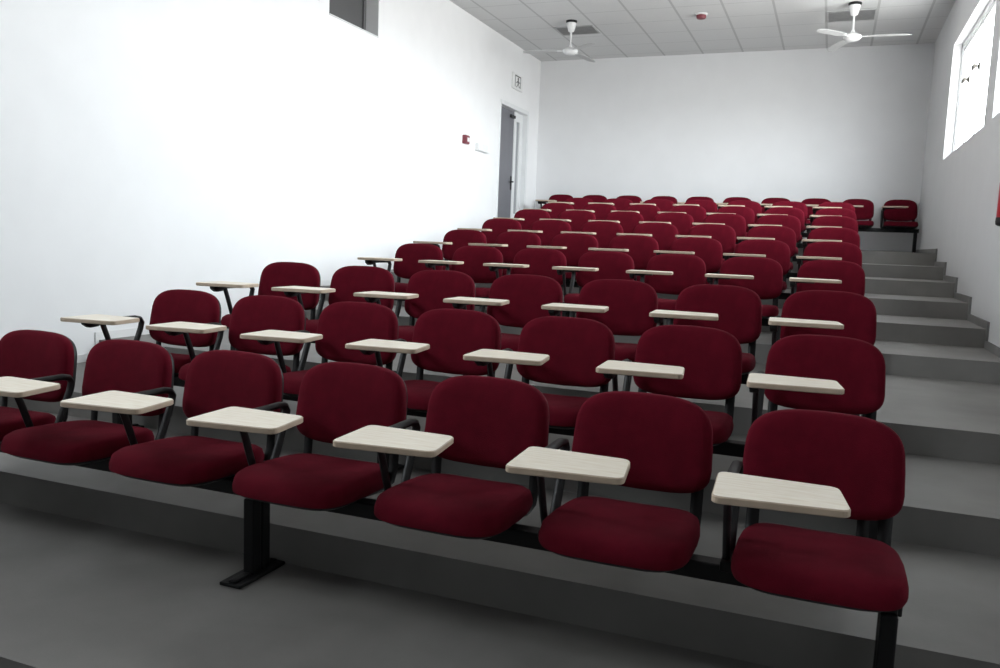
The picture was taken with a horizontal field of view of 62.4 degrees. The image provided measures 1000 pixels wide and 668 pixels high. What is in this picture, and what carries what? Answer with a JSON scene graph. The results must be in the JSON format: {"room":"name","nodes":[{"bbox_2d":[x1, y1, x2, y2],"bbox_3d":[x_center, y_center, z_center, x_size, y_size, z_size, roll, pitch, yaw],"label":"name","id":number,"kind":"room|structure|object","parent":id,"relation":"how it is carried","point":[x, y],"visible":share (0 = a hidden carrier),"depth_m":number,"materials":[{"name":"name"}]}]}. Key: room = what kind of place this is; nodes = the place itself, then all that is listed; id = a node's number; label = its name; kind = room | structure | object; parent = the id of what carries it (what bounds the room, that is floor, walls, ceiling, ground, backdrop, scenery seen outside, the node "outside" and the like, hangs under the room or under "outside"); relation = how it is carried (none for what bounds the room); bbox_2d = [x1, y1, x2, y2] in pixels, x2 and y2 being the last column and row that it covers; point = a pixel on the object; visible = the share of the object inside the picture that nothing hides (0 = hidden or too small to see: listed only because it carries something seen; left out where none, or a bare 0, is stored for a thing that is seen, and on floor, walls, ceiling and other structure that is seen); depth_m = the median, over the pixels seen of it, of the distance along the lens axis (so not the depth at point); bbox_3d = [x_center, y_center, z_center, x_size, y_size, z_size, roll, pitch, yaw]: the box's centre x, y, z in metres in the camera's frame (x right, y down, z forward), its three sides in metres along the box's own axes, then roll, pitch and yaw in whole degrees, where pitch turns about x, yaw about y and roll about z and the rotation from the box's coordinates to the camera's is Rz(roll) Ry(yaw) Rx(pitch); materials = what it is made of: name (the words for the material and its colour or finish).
{"room":"lecture hall","nodes":[
{"label":"lecture hall","id":0,"kind":"room"},
{"bbox_2d":[0,0,540,354],"bbox_3d":[-2.672,-1.696,6.970,0.228,5.081,17.670,5,7,21],"label":"wall","id":1,"kind":"structure","parent":0,"point":[149,148],"depth_m":7.28,"materials":[{"name":"white paint"}]},
{"bbox_2d":[77,244,441,362],"bbox_3d":[-2.621,-0.225,7.090,0.021,1.567,17.290,5,7,21],"label":"baseboard","id":2,"kind":"structure","parent":1,"relation":"attached to","point":[123,332],"depth_m":6.37,"materials":[{"name":"white ceramic"}]},
{"bbox_2d":[329,0,378,37],"bbox_3d":[-1.669,-3.732,9.057,0.220,0.718,1.002,5,7,21],"label":"window","id":3,"kind":"structure","parent":1,"relation":"in","point":[352,12],"depth_m":9.28,"materials":[{"name":"white plastic"}]},
{"bbox_2d":[462,135,469,143],"bbox_3d":[-0.486,-2.801,11.906,0.063,0.124,0.142,5,7,21],"label":"fire alarm","id":4,"kind":"object","parent":1,"relation":"attached to","point":[465,139],"visible":1,"depth_m":11.85,"materials":[{"name":"red plastic"}]},
{"bbox_2d":[475,143,488,152],"bbox_3d":[-0.266,-2.803,12.455,0.071,0.110,0.399,5,7,21],"label":"wall box","id":5,"kind":"object","parent":1,"relation":"attached to","point":[479,147],"visible":1,"depth_m":12.40,"materials":[{"name":"white plastic"}]},
{"bbox_2d":[496,99,528,217],"bbox_3d":[0.154,-2.697,13.807,0.147,2.188,1.311,5,7,21],"label":"door","id":6,"kind":"structure","parent":1,"relation":"in","point":[514,120],"depth_m":13.89,"materials":[{"name":"white plastic"}]},
{"bbox_2d":[511,71,522,91],"bbox_3d":[0.285,-4.154,13.625,0.036,0.256,0.456,5,7,21],"label":"exit sign","id":7,"kind":"object","parent":1,"relation":"attached to","point":[517,80],"visible":1,"depth_m":13.58,"materials":[{"name":"white plastic"}]},
{"bbox_2d":[0,247,999,667],"bbox_3d":[0.301,0.174,6.061,6.617,1.793,17.480,5,7,21],"label":"floor","id":8,"kind":"structure","parent":0,"point":[99,569],"depth_m":3.04,"materials":[{"name":"grey concrete"}]},
{"bbox_2d":[0,443,902,667],"bbox_3d":[-0.711,0.754,3.039,3.969,0.360,0.271,5,7,21],"label":"support frame","id":9,"kind":"structure","parent":8,"relation":"on","point":[258,563],"depth_m":2.92,"materials":[{"name":"black paint"}]},
{"bbox_2d":[0,330,76,442],"bbox_3d":[-2.283,0.234,3.603,0.512,0.454,0.696,5,7,21],"label":"seat","id":10,"kind":"object","parent":9,"relation":"attached to","point":[27,354],"visible":0.65,"depth_m":3.79,"materials":[{"name":"red fabric"}]},
{"bbox_2d":[0,339,174,465],"bbox_3d":[-1.754,0.278,3.396,0.512,0.454,0.696,5,7,21],"label":"seat","id":11,"kind":"object","parent":9,"relation":"attached to","point":[132,366],"visible":0.77,"depth_m":3.49,"materials":[{"name":"red fabric"}]},
{"bbox_2d":[60,350,283,486],"bbox_3d":[-1.224,0.321,3.188,0.512,0.454,0.696,5,7,21],"label":"seat","id":12,"kind":"object","parent":9,"relation":"attached to","point":[215,380],"visible":0.88,"depth_m":3.26,"materials":[{"name":"red fabric"}]},
{"bbox_2d":[186,362,407,510],"bbox_3d":[-0.695,0.365,2.980,0.512,0.454,0.696,5,7,21],"label":"seat","id":13,"kind":"object","parent":9,"relation":"attached to","point":[336,399],"visible":0.88,"depth_m":3.08,"materials":[{"name":"red fabric"}]},
{"bbox_2d":[333,375,548,538],"bbox_3d":[-0.166,0.408,2.772,0.512,0.454,0.696,5,7,21],"label":"seat","id":14,"kind":"object","parent":9,"relation":"attached to","point":[486,421],"visible":0.95,"depth_m":2.90,"materials":[{"name":"red fabric"}]},
{"bbox_2d":[505,391,712,572],"bbox_3d":[0.363,0.452,2.564,0.512,0.454,0.696,5,7,21],"label":"seat","id":15,"kind":"object","parent":9,"relation":"attached to","point":[639,440],"visible":1,"depth_m":2.69,"materials":[{"name":"red fabric"}]},
{"bbox_2d":[711,409,908,611],"bbox_3d":[0.892,0.495,2.357,0.512,0.454,0.696,5,7,21],"label":"seat","id":16,"kind":"object","parent":9,"relation":"attached to","point":[812,462],"visible":1,"depth_m":2.45,"materials":[{"name":"red fabric"}]},
{"bbox_2d":[112,375,878,539],"bbox_3d":[-0.340,0.517,3.933,3.969,0.360,0.271,5,7,21],"label":"beam","id":17,"kind":"structure","parent":8,"relation":"on","point":[735,448],"depth_m":3.65,"materials":[{"name":"black metal"}]},
{"bbox_2d":[60,289,220,375],"bbox_3d":[-1.923,-0.004,4.502,0.512,0.454,0.696,5,7,21],"label":"seat","id":18,"kind":"object","parent":17,"relation":"attached to","point":[176,305],"visible":0.44,"depth_m":4.68,"materials":[{"name":"red fabric"}]},
{"bbox_2d":[146,295,305,380],"bbox_3d":[-1.394,0.040,4.294,0.512,0.454,0.696,5,7,21],"label":"seat","id":19,"kind":"object","parent":17,"relation":"attached to","point":[254,313],"visible":0.52,"depth_m":4.48,"materials":[{"name":"red fabric"}]},
{"bbox_2d":[240,301,398,396],"bbox_3d":[-0.865,0.083,4.087,0.512,0.454,0.696,5,7,21],"label":"seat","id":20,"kind":"object","parent":17,"relation":"attached to","point":[340,324],"visible":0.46,"depth_m":4.28,"materials":[{"name":"red fabric"}]},
{"bbox_2d":[345,308,500,412],"bbox_3d":[-0.336,0.127,3.879,0.512,0.454,0.696,5,7,21],"label":"seat","id":21,"kind":"object","parent":17,"relation":"attached to","point":[441,338],"visible":0.61,"depth_m":4.07,"materials":[{"name":"red fabric"}]},
{"bbox_2d":[463,316,614,428],"bbox_3d":[0.193,0.170,3.671,0.512,0.454,0.696,5,7,21],"label":"seat","id":22,"kind":"object","parent":17,"relation":"attached to","point":[557,350],"visible":0.66,"depth_m":3.85,"materials":[{"name":"red fabric"}]},
{"bbox_2d":[596,325,741,445],"bbox_3d":[0.722,0.213,3.463,0.512,0.454,0.696,5,7,21],"label":"seat","id":23,"kind":"object","parent":17,"relation":"attached to","point":[682,361],"visible":0.62,"depth_m":3.64,"materials":[{"name":"red fabric"}]},
{"bbox_2d":[746,334,885,424],"bbox_3d":[1.251,0.257,3.256,0.512,0.454,0.696,5,7,21],"label":"seat","id":24,"kind":"object","parent":17,"relation":"attached to","point":[846,375],"visible":0.53,"depth_m":3.44,"materials":[{"name":"red fabric"}]},
{"bbox_2d":[230,341,865,416],"bbox_3d":[0.031,0.280,4.827,3.969,0.360,0.271,5,7,21],"label":"beam","id":25,"kind":"structure","parent":8,"relation":"on","point":[745,376],"depth_m":4.31,"materials":[{"name":"black metal"}]},
{"bbox_2d":[196,262,320,328],"bbox_3d":[-1.553,-0.240,5.396,0.512,0.454,0.696,5,7,21],"label":"seat","id":26,"kind":"object","parent":25,"relation":"attached to","point":[277,274],"visible":0.46,"depth_m":5.57,"materials":[{"name":"red fabric"}]},
{"bbox_2d":[271,266,394,333],"bbox_3d":[-1.024,-0.197,5.189,0.512,0.454,0.696,5,7,21],"label":"seat","id":27,"kind":"object","parent":25,"relation":"attached to","point":[346,281],"visible":0.4,"depth_m":5.39,"materials":[{"name":"red fabric"}]},
{"bbox_2d":[354,270,475,341],"bbox_3d":[-0.495,-0.154,4.981,0.512,0.454,0.696,5,7,21],"label":"seat","id":28,"kind":"object","parent":25,"relation":"attached to","point":[426,290],"visible":0.6,"depth_m":5.19,"materials":[{"name":"red fabric"}]},
{"bbox_2d":[443,274,562,351],"bbox_3d":[0.034,-0.110,4.773,0.512,0.454,0.696,5,7,21],"label":"seat","id":29,"kind":"object","parent":25,"relation":"attached to","point":[514,300],"visible":0.47,"depth_m":4.97,"materials":[{"name":"red fabric"}]},
{"bbox_2d":[541,279,657,361],"bbox_3d":[0.563,-0.067,4.565,0.512,0.454,0.696,5,7,21],"label":"seat","id":30,"kind":"object","parent":25,"relation":"attached to","point":[624,306],"visible":0.52,"depth_m":4.75,"materials":[{"name":"red fabric"}]},
{"bbox_2d":[649,284,761,374],"bbox_3d":[1.092,-0.024,4.358,0.512,0.454,0.696,5,7,21],"label":"seat","id":31,"kind":"object","parent":25,"relation":"attached to","point":[735,310],"visible":0.52,"depth_m":4.54,"materials":[{"name":"red fabric"}]},
{"bbox_2d":[768,290,876,346],"bbox_3d":[1.621,0.020,4.150,0.512,0.454,0.696,5,7,21],"label":"seat","id":32,"kind":"object","parent":25,"relation":"attached to","point":[812,312],"visible":0.43,"depth_m":4.34,"materials":[{"name":"red fabric"}]},
{"bbox_2d":[394,299,769,325],"bbox_3d":[0.740,-0.038,6.566,3.969,0.360,0.271,5,7,21],"label":"beam","id":33,"kind":"structure","parent":8,"relation":"on","point":[564,313],"depth_m":6.61,"materials":[{"name":"black metal"}]},
{"bbox_2d":[357,243,442,292],"bbox_3d":[-0.844,-0.558,7.135,0.512,0.454,0.696,5,7,21],"label":"seat","id":34,"kind":"object","parent":33,"relation":"attached to","point":[406,264],"visible":0.48,"depth_m":7.35,"materials":[{"name":"red fabric"}]},
{"bbox_2d":[418,246,502,297],"bbox_3d":[-0.315,-0.515,6.927,0.512,0.454,0.696,5,7,21],"label":"seat","id":35,"kind":"object","parent":33,"relation":"attached to","point":[469,260],"visible":0.51,"depth_m":7.12,"materials":[{"name":"red fabric"}]},
{"bbox_2d":[483,248,566,290],"bbox_3d":[0.214,-0.472,6.719,0.512,0.454,0.696,5,7,21],"label":"seat","id":36,"kind":"object","parent":33,"relation":"attached to","point":[530,261],"visible":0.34,"depth_m":6.91,"materials":[{"name":"red fabric"}]},
{"bbox_2d":[552,251,633,303],"bbox_3d":[0.743,-0.428,6.511,0.512,0.454,0.696,5,7,21],"label":"seat","id":37,"kind":"object","parent":33,"relation":"attached to","point":[593,265],"visible":0.56,"depth_m":6.71,"materials":[{"name":"red fabric"}]},
{"bbox_2d":[626,254,705,310],"bbox_3d":[1.272,-0.385,6.304,0.512,0.454,0.696,5,7,21],"label":"seat","id":38,"kind":"object","parent":33,"relation":"attached to","point":[671,274],"visible":0.54,"depth_m":6.50,"materials":[{"name":"red fabric"}]},
{"bbox_2d":[705,257,782,317],"bbox_3d":[1.801,-0.341,6.096,0.512,0.454,0.696,5,7,21],"label":"seat","id":39,"kind":"object","parent":33,"relation":"attached to","point":[763,276],"visible":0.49,"depth_m":6.27,"materials":[{"name":"red fabric"}]},
{"bbox_2d":[789,260,864,295],"bbox_3d":[2.330,-0.298,5.888,0.512,0.454,0.696,5,7,21],"label":"seat","id":40,"kind":"object","parent":33,"relation":"attached to","point":[831,275],"visible":0.41,"depth_m":6.08,"materials":[{"name":"red fabric"}]},
{"bbox_2d":[504,263,796,277],"bbox_3d":[1.480,-0.512,8.354,3.969,0.360,0.271,5,7,21],"label":"beam","id":41,"kind":"structure","parent":8,"relation":"on","point":[789,274],"depth_m":7.83,"materials":[{"name":"black metal"}]},
{"bbox_2d":[457,218,521,246],"bbox_3d":[-0.103,-1.032,8.922,0.512,0.454,0.696,5,7,21],"label":"seat","id":42,"kind":"object","parent":41,"relation":"attached to","point":[492,228],"visible":0.24,"depth_m":9.15,"materials":[{"name":"red fabric"}]},
{"bbox_2d":[508,220,570,245],"bbox_3d":[0.426,-0.989,8.715,0.512,0.454,0.696,5,7,21],"label":"seat","id":43,"kind":"object","parent":41,"relation":"attached to","point":[546,230],"visible":0.22,"depth_m":8.93,"materials":[{"name":"red fabric"}]},
{"bbox_2d":[561,221,623,247],"bbox_3d":[0.955,-0.946,8.507,0.512,0.454,0.696,5,7,21],"label":"seat","id":44,"kind":"object","parent":41,"relation":"attached to","point":[604,232],"visible":0.26,"depth_m":8.71,"materials":[{"name":"red fabric"}]},
{"bbox_2d":[616,222,677,250],"bbox_3d":[1.484,-0.902,8.299,0.512,0.454,0.696,5,7,21],"label":"seat","id":45,"kind":"object","parent":41,"relation":"attached to","point":[664,234],"visible":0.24,"depth_m":8.48,"materials":[{"name":"red fabric"}]},
{"bbox_2d":[675,224,735,262],"bbox_3d":[2.013,-0.859,8.091,0.512,0.454,0.696,5,7,21],"label":"seat","id":46,"kind":"object","parent":41,"relation":"attached to","point":[725,234],"visible":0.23,"depth_m":8.27,"materials":[{"name":"red fabric"}]},
{"bbox_2d":[737,226,795,271],"bbox_3d":[2.542,-0.815,7.884,0.512,0.454,0.696,5,7,21],"label":"seat","id":47,"kind":"object","parent":41,"relation":"attached to","point":[786,235],"visible":0.32,"depth_m":8.06,"materials":[{"name":"red fabric"}]},
{"bbox_2d":[802,227,859,252],"bbox_3d":[3.071,-0.772,7.676,0.512,0.454,0.696,5,7,21],"label":"seat","id":48,"kind":"object","parent":41,"relation":"attached to","point":[829,234],"visible":0.28,"depth_m":7.87,"materials":[{"name":"red fabric"}]},
{"bbox_2d":[566,281,790,299],"bbox_3d":[1.110,-0.275,7.460,3.969,0.360,0.271,5,7,21],"label":"beam","id":49,"kind":"structure","parent":8,"relation":"on","point":[783,295],"depth_m":6.95,"materials":[{"name":"black metal"}]},
{"bbox_2d":[413,229,486,270],"bbox_3d":[-0.473,-0.795,8.029,0.512,0.454,0.696,5,7,21],"label":"seat","id":50,"kind":"object","parent":49,"relation":"attached to","point":[453,240],"visible":0.33,"depth_m":8.26,"materials":[{"name":"red fabric"}]},
{"bbox_2d":[468,231,540,275],"bbox_3d":[0.056,-0.752,7.821,0.512,0.454,0.696,5,7,21],"label":"seat","id":51,"kind":"object","parent":49,"relation":"attached to","point":[509,243],"visible":0.39,"depth_m":8.04,"materials":[{"name":"red fabric"}]},
{"bbox_2d":[527,233,597,280],"bbox_3d":[0.585,-0.709,7.614,0.512,0.454,0.696,5,7,21],"label":"seat","id":52,"kind":"object","parent":49,"relation":"attached to","point":[573,246],"visible":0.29,"depth_m":7.82,"materials":[{"name":"red fabric"}]},
{"bbox_2d":[588,235,658,282],"bbox_3d":[1.114,-0.665,7.406,0.512,0.454,0.696,5,7,21],"label":"seat","id":53,"kind":"object","parent":49,"relation":"attached to","point":[641,248],"visible":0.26,"depth_m":7.59,"materials":[{"name":"red fabric"}]},
{"bbox_2d":[654,237,722,283],"bbox_3d":[1.643,-0.622,7.198,0.512,0.454,0.696,5,7,21],"label":"seat","id":54,"kind":"object","parent":49,"relation":"attached to","point":[710,250],"visible":0.41,"depth_m":7.37,"materials":[{"name":"red fabric"}]},
{"bbox_2d":[723,239,789,291],"bbox_3d":[2.172,-0.579,6.990,0.512,0.454,0.696,5,7,21],"label":"seat","id":55,"kind":"object","parent":49,"relation":"attached to","point":[779,251],"visible":0.41,"depth_m":7.17,"materials":[{"name":"red fabric"}]},
{"bbox_2d":[796,241,861,273],"bbox_3d":[2.701,-0.535,6.782,0.512,0.454,0.696,5,7,21],"label":"seat","id":56,"kind":"object","parent":49,"relation":"attached to","point":[841,251],"visible":0.34,"depth_m":6.97,"materials":[{"name":"red fabric"}]},
{"bbox_2d":[735,242,802,247],"bbox_3d":[2.222,-0.986,10.142,3.969,0.360,0.271,5,7,21],"label":"beam","id":57,"kind":"structure","parent":8,"relation":"on","point":[799,245],"depth_m":9.62,"materials":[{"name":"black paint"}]},
{"bbox_2d":[540,203,573,218],"bbox_3d":[0.638,-1.498,10.712,0.512,0.437,0.696,5,7,21],"label":"seat","id":58,"kind":"object","parent":57,"relation":"attached to","point":[554,210],"visible":0.16,"depth_m":10.93,"materials":[{"name":"red fabric"}]},
{"bbox_2d":[566,204,616,219],"bbox_3d":[1.167,-1.455,10.504,0.512,0.437,0.696,5,7,21],"label":"seat","id":59,"kind":"object","parent":57,"relation":"attached to","point":[600,211],"visible":0.22,"depth_m":10.71,"materials":[{"name":"red fabric"}]},
{"bbox_2d":[611,204,660,221],"bbox_3d":[1.696,-1.411,10.296,0.512,0.437,0.696,5,7,21],"label":"seat","id":60,"kind":"object","parent":57,"relation":"attached to","point":[648,212],"visible":0.21,"depth_m":10.49,"materials":[{"name":"red fabric"}]},
{"bbox_2d":[657,205,706,222],"bbox_3d":[2.225,-1.368,10.089,0.512,0.437,0.696,5,7,21],"label":"seat","id":61,"kind":"object","parent":57,"relation":"attached to","point":[698,213],"visible":0.13,"depth_m":10.27,"materials":[{"name":"red fabric"}]},
{"bbox_2d":[706,206,754,236],"bbox_3d":[2.754,-1.324,9.881,0.512,0.437,0.696,5,7,21],"label":"seat","id":62,"kind":"object","parent":57,"relation":"attached to","point":[747,213],"visible":0.23,"depth_m":10.05,"materials":[{"name":"red fabric"}]},
{"bbox_2d":[757,207,804,242],"bbox_3d":[3.283,-1.281,9.673,0.512,0.437,0.696,5,7,21],"label":"seat","id":63,"kind":"object","parent":57,"relation":"attached to","point":[795,212],"visible":0.31,"depth_m":9.85,"materials":[{"name":"red fabric"}]},
{"bbox_2d":[809,208,856,225],"bbox_3d":[3.812,-1.238,9.465,0.512,0.437,0.696,5,7,21],"label":"seat","id":64,"kind":"object","parent":57,"relation":"attached to","point":[826,211],"visible":0.2,"depth_m":9.66,"materials":[{"name":"red fabric"}]},
{"bbox_2d":[806,228,918,252],"bbox_3d":[3.422,-1.587,13.236,5.896,0.360,0.271,5,7,21],"label":"beam","id":65,"kind":"structure","parent":8,"relation":"on","point":[914,231],"depth_m":12.23,"materials":[{"name":"black metal"}]},
{"bbox_2d":[535,194,572,207],"bbox_3d":[0.944,-2.181,14.156,0.512,0.454,0.696,5,7,21],"label":"seat","id":66,"kind":"object","parent":65,"relation":"attached to","point":[559,197],"visible":0.22,"depth_m":14.35,"materials":[{"name":"red fabric"}]},
{"bbox_2d":[583,195,606,202],"bbox_3d":[1.495,-2.136,13.939,0.512,0.454,0.696,5,7,21],"label":"seat","id":67,"kind":"object","parent":65,"relation":"attached to","point":[596,198],"visible":0.14,"depth_m":14.14,"materials":[{"name":"red fabric"}]},
{"bbox_2d":[617,195,641,202],"bbox_3d":[2.046,-2.091,13.723,0.512,0.454,0.696,5,7,21],"label":"seat","id":68,"kind":"object","parent":65,"relation":"attached to","point":[635,199],"visible":0.12,"depth_m":13.91,"materials":[{"name":"red fabric"}]},
{"bbox_2d":[640,196,676,203],"bbox_3d":[2.598,-2.046,13.506,0.512,0.454,0.696,5,7,21],"label":"seat","id":69,"kind":"object","parent":65,"relation":"attached to","point":[673,199],"visible":0.07,"depth_m":13.70,"materials":[{"name":"red fabric"}]},
{"bbox_2d":[677,197,713,203],"bbox_3d":[3.149,-2.001,13.290,0.512,0.454,0.696,5,7,21],"label":"seat","id":70,"kind":"object","parent":65,"relation":"attached to","point":[690,198],"visible":0.1,"depth_m":13.49,"materials":[{"name":"red fabric"}]},
{"bbox_2d":[716,197,750,208],"bbox_3d":[3.700,-1.955,13.073,0.512,0.454,0.696,5,7,21],"label":"seat","id":71,"kind":"object","parent":65,"relation":"attached to","point":[726,201],"visible":0.16,"depth_m":13.29,"materials":[{"name":"red fabric"}]},
{"bbox_2d":[760,198,789,213],"bbox_3d":[4.251,-1.910,12.857,0.512,0.454,0.696,5,7,21],"label":"seat","id":72,"kind":"object","parent":65,"relation":"attached to","point":[768,201],"visible":0.06,"depth_m":13.09,"materials":[{"name":"red fabric"}]},
{"bbox_2d":[802,198,830,225],"bbox_3d":[4.803,-1.865,12.640,0.512,0.454,0.696,5,7,21],"label":"seat","id":73,"kind":"object","parent":65,"relation":"attached to","point":[811,202],"visible":0.24,"depth_m":12.86,"materials":[{"name":"red fabric"}]},
{"bbox_2d":[843,199,873,227],"bbox_3d":[5.354,-1.820,12.424,0.512,0.454,0.696,5,7,21],"label":"seat","id":74,"kind":"object","parent":65,"relation":"attached to","point":[864,208],"visible":0.45,"depth_m":12.59,"materials":[{"name":"red fabric"}]},
{"bbox_2d":[880,200,917,228],"bbox_3d":[5.905,-1.774,12.207,0.512,0.454,0.696,5,7,21],"label":"seat","id":75,"kind":"object","parent":65,"relation":"attached to","point":[894,211],"visible":0.97,"depth_m":12.37,"materials":[{"name":"red fabric"}]},
{"bbox_3d":[1.851,-0.749,9.248,3.969,0.360,0.271,5,7,21],"label":"beam","id":76,"kind":"structure","parent":8,"relation":"on","visible":0},
{"bbox_2d":[493,209,549,229],"bbox_3d":[0.268,-1.269,9.817,0.512,0.454,0.696,5,7,21],"label":"seat","id":77,"kind":"object","parent":76,"relation":"attached to","point":[526,218],"visible":0.22,"depth_m":10.04,"materials":[{"name":"red fabric"}]},
{"bbox_2d":[540,210,595,231],"bbox_3d":[0.796,-1.226,9.609,0.512,0.454,0.696,5,7,21],"label":"seat","id":78,"kind":"object","parent":76,"relation":"attached to","point":[576,219],"visible":0.27,"depth_m":9.81,"materials":[{"name":"red fabric"}]},
{"bbox_2d":[588,211,643,233],"bbox_3d":[1.326,-1.183,9.401,0.512,0.454,0.696,5,7,21],"label":"seat","id":79,"kind":"object","parent":76,"relation":"attached to","point":[628,220],"visible":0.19,"depth_m":9.60,"materials":[{"name":"red fabric"}]},
{"bbox_2d":[639,212,693,234],"bbox_3d":[1.855,-1.139,9.193,0.512,0.454,0.696,5,7,21],"label":"seat","id":80,"kind":"object","parent":76,"relation":"attached to","point":[683,222],"visible":0.24,"depth_m":9.38,"materials":[{"name":"red fabric"}]},
{"bbox_2d":[692,213,745,252],"bbox_3d":[2.384,-1.096,8.986,0.512,0.454,0.696,5,7,21],"label":"seat","id":81,"kind":"object","parent":76,"relation":"attached to","point":[737,222],"visible":0.27,"depth_m":9.16,"materials":[{"name":"red fabric"}]},
{"bbox_2d":[748,215,800,255],"bbox_3d":[2.913,-1.052,8.778,0.512,0.454,0.696,5,7,21],"label":"seat","id":82,"kind":"object","parent":76,"relation":"attached to","point":[789,221],"visible":0.3,"depth_m":8.96,"materials":[{"name":"red fabric"}]},
{"bbox_2d":[806,216,857,238],"bbox_3d":[3.442,-1.009,8.570,0.512,0.454,0.696,5,7,21],"label":"seat","id":83,"kind":"object","parent":76,"relation":"attached to","point":[823,221],"visible":0.39,"depth_m":8.77,"materials":[{"name":"red fabric"}]},
{"bbox_3d":[2.592,-1.217,11.037,3.969,0.360,0.271,5,7,21],"label":"beam","id":84,"kind":"structure","parent":8,"relation":"on","visible":0},
{"bbox_2d":[548,198,593,209],"bbox_3d":[1.008,-1.721,11.608,0.512,0.420,0.696,5,7,21],"label":"seat","id":85,"kind":"object","parent":84,"relation":"attached to","point":[577,203],"visible":0.16,"depth_m":11.81,"materials":[{"name":"red fabric"}]},
{"bbox_2d":[588,198,632,210],"bbox_3d":[1.537,-1.677,11.400,0.512,0.420,0.696,5,7,21],"label":"seat","id":86,"kind":"object","parent":84,"relation":"attached to","point":[620,204],"visible":0.12,"depth_m":11.60,"materials":[{"name":"red fabric"}]},
{"bbox_2d":[630,199,673,211],"bbox_3d":[2.066,-1.634,11.192,0.512,0.420,0.696,5,7,21],"label":"seat","id":87,"kind":"object","parent":84,"relation":"attached to","point":[665,205],"visible":0.12,"depth_m":11.38,"materials":[{"name":"red fabric"}]},
{"bbox_2d":[673,200,717,212],"bbox_3d":[2.595,-1.591,10.985,0.512,0.420,0.696,5,7,21],"label":"seat","id":88,"kind":"object","parent":84,"relation":"attached to","point":[709,206],"visible":0.16,"depth_m":11.16,"materials":[{"name":"red fabric"}]},
{"bbox_2d":[718,200,761,223],"bbox_3d":[3.124,-1.547,10.777,0.512,0.420,0.696,5,7,21],"label":"seat","id":89,"kind":"object","parent":84,"relation":"attached to","point":[756,207],"visible":0.18,"depth_m":10.94,"materials":[{"name":"red fabric"}]},
{"bbox_2d":[764,201,807,232],"bbox_3d":[3.653,-1.504,10.569,0.512,0.420,0.696,5,7,21],"label":"seat","id":90,"kind":"object","parent":84,"relation":"attached to","point":[794,204],"visible":0.26,"depth_m":10.73,"materials":[{"name":"red fabric"}]},
{"bbox_2d":[812,202,854,214],"bbox_3d":[4.182,-1.460,10.361,0.512,0.420,0.696,5,7,21],"label":"seat","id":91,"kind":"object","parent":84,"relation":"attached to","point":[826,204],"visible":0.22,"depth_m":10.54,"materials":[{"name":"red fabric"}]},
{"bbox_2d":[450,0,955,60],"bbox_3d":[0.422,-3.888,5.520,6.807,0.114,17.670,5,7,21],"label":"ceiling","id":92,"kind":"structure","parent":0,"point":[628,28],"depth_m":11.80,"materials":[{"name":"tile"}]},
{"bbox_2d":[523,19,594,61],"bbox_3d":[0.979,-4.298,12.067,1.167,0.475,1.167,5,7,21],"label":"ceiling fan","id":93,"kind":"object","parent":92,"relation":"hanging from","point":[571,24],"visible":1,"depth_m":11.93,"materials":[{"name":"white plastic"}]},
{"bbox_2d":[553,25,600,35],"bbox_3d":[1.163,-4.561,12.423,0.608,0.017,0.475,5,7,21],"label":"ceiling vent","id":94,"kind":"object","parent":92,"relation":"in","point":[583,29],"visible":0.94,"depth_m":12.41,"materials":[{"name":"grey metal"}]},
{"bbox_2d":[695,12,707,19],"bbox_3d":[2.759,-4.351,11.331,0.171,0.071,0.171,5,7,21],"label":"smoke detector","id":95,"kind":"object","parent":92,"relation":"attached to","point":[701,15],"visible":1,"depth_m":11.28,"materials":[{"name":"white plastic"}]},
{"bbox_2d":[827,8,877,22],"bbox_3d":[4.726,-4.279,11.115,0.618,0.017,0.532,5,7,21],"label":"ceiling vent","id":96,"kind":"object","parent":92,"relation":"in","point":[864,14],"visible":0.96,"depth_m":11.11,"materials":[{"name":"grey metal"}]},
{"bbox_2d":[817,1,911,51],"bbox_3d":[4.667,-3.991,10.576,1.104,0.475,1.202,5,7,21],"label":"ceiling fan","id":97,"kind":"object","parent":92,"relation":"hanging from","point":[854,6],"visible":1,"depth_m":10.53,"materials":[{"name":"white plastic"}]},
{"bbox_2d":[535,43,934,251],"bbox_3d":[3.565,-2.224,13.873,6.807,5.081,0.190,5,7,21],"label":"wall","id":98,"kind":"structure","parent":0,"point":[842,124],"depth_m":13.49,"materials":[{"name":"white paint"}]},
{"bbox_2d":[798,248,911,252],"bbox_3d":[3.500,-1.487,13.863,6.201,0.028,0.027,5,7,21],"label":"baseboard","id":99,"kind":"structure","parent":98,"relation":"attached to","point":[798,248],"depth_m":12.87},
{"bbox_2d":[916,0,999,347],"bbox_3d":[3.328,-1.204,4.613,0.228,5.081,17.670,5,7,21],"label":"wall","id":100,"kind":"structure","parent":0,"point":[960,187],"depth_m":8.72,"materials":[{"name":"white paint"}]},
{"bbox_2d":[916,249,999,357],"bbox_3d":[3.162,0.249,4.819,0.028,1.567,17.290,5,7,21],"label":"baseboard","id":101,"kind":"structure","parent":100,"relation":"attached to","point":[992,348],"depth_m":7.41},
{"bbox_2d":[952,0,996,151],"bbox_3d":[5.073,-2.709,8.776,0.101,1.387,2.988,5,7,21],"label":"window","id":102,"kind":"structure","parent":100,"relation":"in","point":[982,22],"depth_m":9.39,"materials":[{"name":"white plastic"}]},
{"bbox_2d":[995,184,999,225],"bbox_3d":[3.425,-0.949,5.514,0.190,0.456,0.205,-2,8,-35],"label":"fire extinguisher","id":103,"kind":"object","parent":100,"relation":"attached to","point":[997,220],"visible":1,"depth_m":5.54,"materials":[{"name":"red metal"}]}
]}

